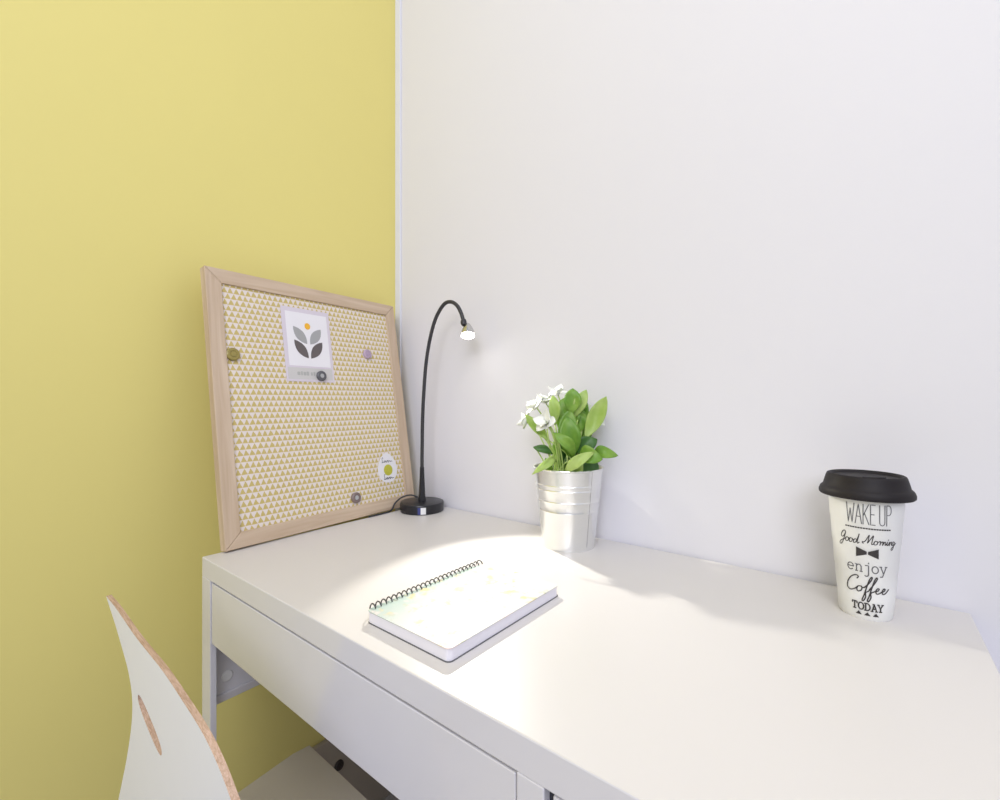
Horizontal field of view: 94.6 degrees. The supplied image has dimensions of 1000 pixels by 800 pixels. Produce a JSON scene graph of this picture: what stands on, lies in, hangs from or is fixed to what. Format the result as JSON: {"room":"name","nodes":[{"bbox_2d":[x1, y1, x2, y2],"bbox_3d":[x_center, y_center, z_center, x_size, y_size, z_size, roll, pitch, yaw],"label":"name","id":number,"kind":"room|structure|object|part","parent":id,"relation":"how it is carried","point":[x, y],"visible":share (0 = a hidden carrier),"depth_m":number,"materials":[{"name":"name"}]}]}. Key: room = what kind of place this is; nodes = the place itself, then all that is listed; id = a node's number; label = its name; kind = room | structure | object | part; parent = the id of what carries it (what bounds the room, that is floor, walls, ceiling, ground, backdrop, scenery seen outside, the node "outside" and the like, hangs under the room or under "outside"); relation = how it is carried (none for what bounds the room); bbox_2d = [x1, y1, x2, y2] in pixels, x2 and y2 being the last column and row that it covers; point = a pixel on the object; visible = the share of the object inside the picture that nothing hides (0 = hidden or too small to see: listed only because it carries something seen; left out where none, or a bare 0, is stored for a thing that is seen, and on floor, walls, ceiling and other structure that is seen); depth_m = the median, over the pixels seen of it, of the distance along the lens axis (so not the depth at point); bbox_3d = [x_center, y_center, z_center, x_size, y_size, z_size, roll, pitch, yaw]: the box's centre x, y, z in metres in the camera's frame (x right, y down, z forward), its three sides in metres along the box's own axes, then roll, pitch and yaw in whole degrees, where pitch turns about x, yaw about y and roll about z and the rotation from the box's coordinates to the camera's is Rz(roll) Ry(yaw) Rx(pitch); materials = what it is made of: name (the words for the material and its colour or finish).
{"room":"home office","nodes":[
{"label":"home office","id":0,"kind":"room"},
{"bbox_2d":[0,0,394,799],"bbox_3d":[-1.240,-0.350,0.072,0.120,2.700,3.210,0,0,38],"label":"wall","id":1,"kind":"structure","parent":0,"point":[145,145],"depth_m":0.77,"materials":[{"name":"yellow paint"}]},
{"bbox_2d":[334,759,343,770],"bbox_3d":[-0.366,0.834,1.052,0.006,0.022,0.022,0,0,38],"label":"cable grommet","id":2,"kind":"object","parent":1,"relation":"attached to","point":[339,764],"visible":0.98,"depth_m":1.05,"materials":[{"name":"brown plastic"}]},
{"bbox_2d":[312,739,390,799],"bbox_3d":[-1.226,0.882,-0.016,0.012,0.236,3.090,0,0,38],"label":"baseboard","id":3,"kind":"structure","parent":1,"relation":"attached to","point":[355,775],"depth_m":1.08,"materials":[{"name":"wood"}]},
{"bbox_2d":[383,793,398,799],"bbox_3d":[0.064,1.050,-0.963,3.451,0.100,3.210,0,0,38],"label":"floor","id":4,"kind":"structure","parent":0,"point":[391,796],"depth_m":1.16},
{"bbox_2d":[106,595,366,799],"bbox_3d":[-0.260,0.636,0.564,0.402,0.776,0.293,0,0,38],"label":"chair","id":5,"kind":"object","parent":4,"relation":"on","point":[173,754],"visible":1,"depth_m":0.47,"materials":[{"name":"white laminate"}]},
{"bbox_3d":[-0.341,0.414,0.461,0.402,0.330,0.008,0,0,38],"label":"backrest","id":6,"kind":"part","parent":5,"relation":"part of","materials":[{"name":"white laminate"}]},
{"bbox_3d":[-0.255,0.585,0.570,0.362,0.012,0.239,0,0,38],"label":"seat","id":7,"kind":"part","parent":5,"relation":"part of","materials":[{"name":"white laminate"}]},
{"bbox_2d":[202,507,999,799],"bbox_3d":[0.034,0.625,0.633,0.926,0.750,0.498,0,0,38],"label":"desk","id":8,"kind":"object","parent":4,"relation":"on","point":[650,674],"visible":0.86,"depth_m":0.44,"materials":[{"name":"white paint"}]},
{"bbox_3d":[-0.459,0.640,0.728,0.033,0.720,0.009,0,0,38],"label":"leg","id":9,"kind":"part","parent":8,"relation":"part of","materials":[{"name":"white paint"}]},
{"bbox_3d":[-0.321,0.379,0.914,0.012,0.198,0.455,0,0,38],"label":"panel","id":10,"kind":"part","parent":8,"relation":"part of","materials":[{"name":"white paint"}]},
{"bbox_3d":[-0.319,0.479,0.913,0.016,0.013,0.455,0,0,38],"label":"rail","id":11,"kind":"part","parent":8,"relation":"part of","materials":[{"name":"grey plastic"}]},
{"bbox_2d":[200,265,413,551],"bbox_3d":[-0.374,0.009,0.959,0.124,0.481,0.426,0,0,35],"label":"pinboard","id":12,"kind":"object","parent":8,"relation":"on","point":[290,457],"visible":0.93,"depth_m":0.88,"materials":[{"name":"brown wood"}]},
{"bbox_3d":[-0.477,0.009,0.787,0.018,0.483,0.026,-11,-6,35],"label":"frame rail","id":13,"kind":"part","parent":12,"relation":"part of","materials":[{"name":"brown wood"}]},
{"bbox_2d":[226,348,239,360],"bbox_3d":[-0.469,-0.080,0.809,0.009,0.023,0.023,0,0,35],"label":"magnet","id":14,"kind":"object","parent":12,"relation":"attached to","point":[233,354],"visible":1,"depth_m":0.81},
{"bbox_3d":[-0.392,-0.218,0.971,0.018,0.026,0.425,-11,-6,34],"label":"frame rail","id":15,"kind":"part","parent":12,"relation":"part of","materials":[{"name":"brown wood"}]},
{"bbox_2d":[280,305,334,382],"bbox_3d":[-0.389,-0.111,0.936,0.025,0.149,0.106,0,0,35],"label":"picture card","id":16,"kind":"object","parent":12,"relation":"attached to","point":[306,333],"visible":1,"depth_m":0.93,"materials":[{"name":"white paper"}]},
{"bbox_2d":[297,371,315,375],"bbox_3d":[-0.387,-0.053,0.921,0.001,0.008,0.039,-12,-7,35],"label":"print","id":17,"kind":"object","parent":16,"relation":"on","point":[307,374],"depth_m":0.92},
{"bbox_3d":[-0.333,0.235,0.929,0.018,0.026,0.424,-11,-6,34],"label":"frame rail","id":18,"kind":"part","parent":12,"relation":"part of","materials":[{"name":"brown wood"}]},
{"bbox_2d":[316,371,326,380],"bbox_3d":[-0.365,-0.049,0.945,0.008,0.021,0.021,0,0,35],"label":"magnet","id":19,"kind":"object","parent":12,"relation":"attached to","point":[321,375],"visible":1,"depth_m":0.94},
{"bbox_2d":[351,492,360,502],"bbox_3d":[-0.302,0.205,0.968,0.009,0.023,0.022,0,0,35],"label":"magnet","id":20,"kind":"object","parent":12,"relation":"on","point":[356,497],"visible":1,"depth_m":0.96},
{"bbox_2d":[363,349,371,358],"bbox_3d":[-0.303,-0.105,1.053,0.008,0.021,0.021,0,0,35],"label":"magnet","id":21,"kind":"object","parent":12,"relation":"attached to","point":[367,354],"visible":1,"depth_m":1.05},
{"bbox_2d":[378,453,396,481],"bbox_3d":[-0.257,0.154,1.051,0.011,0.066,0.055,0,0,36],"label":"sticker","id":22,"kind":"object","parent":12,"relation":"attached to","point":[387,468],"visible":1,"depth_m":1.05,"materials":[{"name":"white paper"}]},
{"bbox_2d":[384,464,391,474],"bbox_3d":[-0.255,0.159,1.051,0.001,0.025,0.025,-12,-7,35],"label":"print","id":23,"kind":"object","parent":22,"relation":"attached to","point":[388,468],"depth_m":1.05},
{"bbox_3d":[-0.248,0.009,1.114,0.018,0.483,0.026,-11,-6,35],"label":"frame rail","id":24,"kind":"part","parent":12,"relation":"part of","materials":[{"name":"brown wood"}]},
{"bbox_3d":[-0.212,0.331,0.538,0.585,0.094,0.016,0,0,38],"label":"drawer","id":25,"kind":"part","parent":8,"relation":"part of","materials":[{"name":"white paint"}]},
{"bbox_2d":[368,300,474,516],"bbox_3d":[-0.156,0.017,1.024,0.230,0.465,0.132,0,0,10],"label":"desk lamp","id":26,"kind":"object","parent":8,"relation":"on","point":[421,504],"visible":1,"depth_m":1.02,"materials":[{"name":"black metal"}]},
{"bbox_3d":[-0.240,0.232,1.023,0.115,0.036,0.028,0,0,-36],"label":"cord","id":27,"kind":"part","parent":26,"relation":"part of","materials":[{"name":"black plastic"}]},
{"bbox_2d":[418,467,425,501],"bbox_3d":[-0.177,0.190,1.045,0.018,0.078,0.018,0,0,38],"label":"socket","id":28,"kind":"object","parent":26,"relation":"attached to","point":[421,498],"depth_m":1.04,"materials":[{"name":"black paint"}]},
{"bbox_2d":[368,560,557,662],"bbox_3d":[-0.040,0.241,0.557,0.139,0.020,0.198,0,0,39],"label":"spiral notebook","id":29,"kind":"object","parent":8,"relation":"on","point":[446,618],"visible":1,"depth_m":0.52,"materials":[{"name":"white paper"}]},
{"bbox_3d":[0.173,0.640,0.531,0.024,0.720,0.486,0,0,38],"label":"divider panel","id":30,"kind":"part","parent":8,"relation":"part of","materials":[{"name":"white paint"}]},
{"bbox_3d":[0.138,0.592,0.262,0.242,0.616,0.016,0,0,38],"label":"door","id":31,"kind":"part","parent":8,"relation":"part of","materials":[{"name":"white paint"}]},
{"bbox_2d":[516,384,617,552],"bbox_3d":[0.116,0.110,0.789,0.148,0.280,0.143,0,0,-22],"label":"potted plant","id":32,"kind":"object","parent":8,"relation":"on","point":[568,482],"visible":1,"depth_m":0.77,"materials":[{"name":"green plant"}]},
{"bbox_3d":[0.095,0.096,0.782,0.013,0.084,0.003,0,0,-11],"label":"stem","id":33,"kind":"part","parent":32,"relation":"part of","materials":[{"name":"green plant"}]},
{"bbox_3d":[0.104,0.103,0.776,0.004,0.070,0.018,0,0,38],"label":"stem","id":34,"kind":"part","parent":32,"relation":"part of","materials":[{"name":"green plant"}]},
{"bbox_2d":[819,469,916,621],"bbox_3d":[0.430,0.168,0.543,0.091,0.163,0.091,0,0,38],"label":"cup","id":35,"kind":"object","parent":8,"relation":"on","point":[867,507],"visible":1,"depth_m":0.52,"materials":[{"name":"white ceramic"}]},
{"bbox_3d":[0.430,0.100,0.543,0.091,0.026,0.091,0,0,38],"label":"lid","id":36,"kind":"part","parent":35,"relation":"part of","materials":[{"name":"black plastic"}]},
{"bbox_2d":[401,0,999,672],"bbox_3d":[1.072,-0.350,0.210,3.331,2.700,0.120,0,0,38],"label":"wall","id":37,"kind":"structure","parent":0,"point":[766,232],"depth_m":0.72,"materials":[{"name":"white paint"}]},
{"bbox_2d":[395,0,400,510],"bbox_3d":[-0.263,-0.350,1.190,0.021,2.700,0.004,0,0,38],"label":"trim","id":38,"kind":"structure","parent":37,"relation":"attached to","point":[397,2],"depth_m":1.19,"materials":[{"name":"paint"}]}
]}

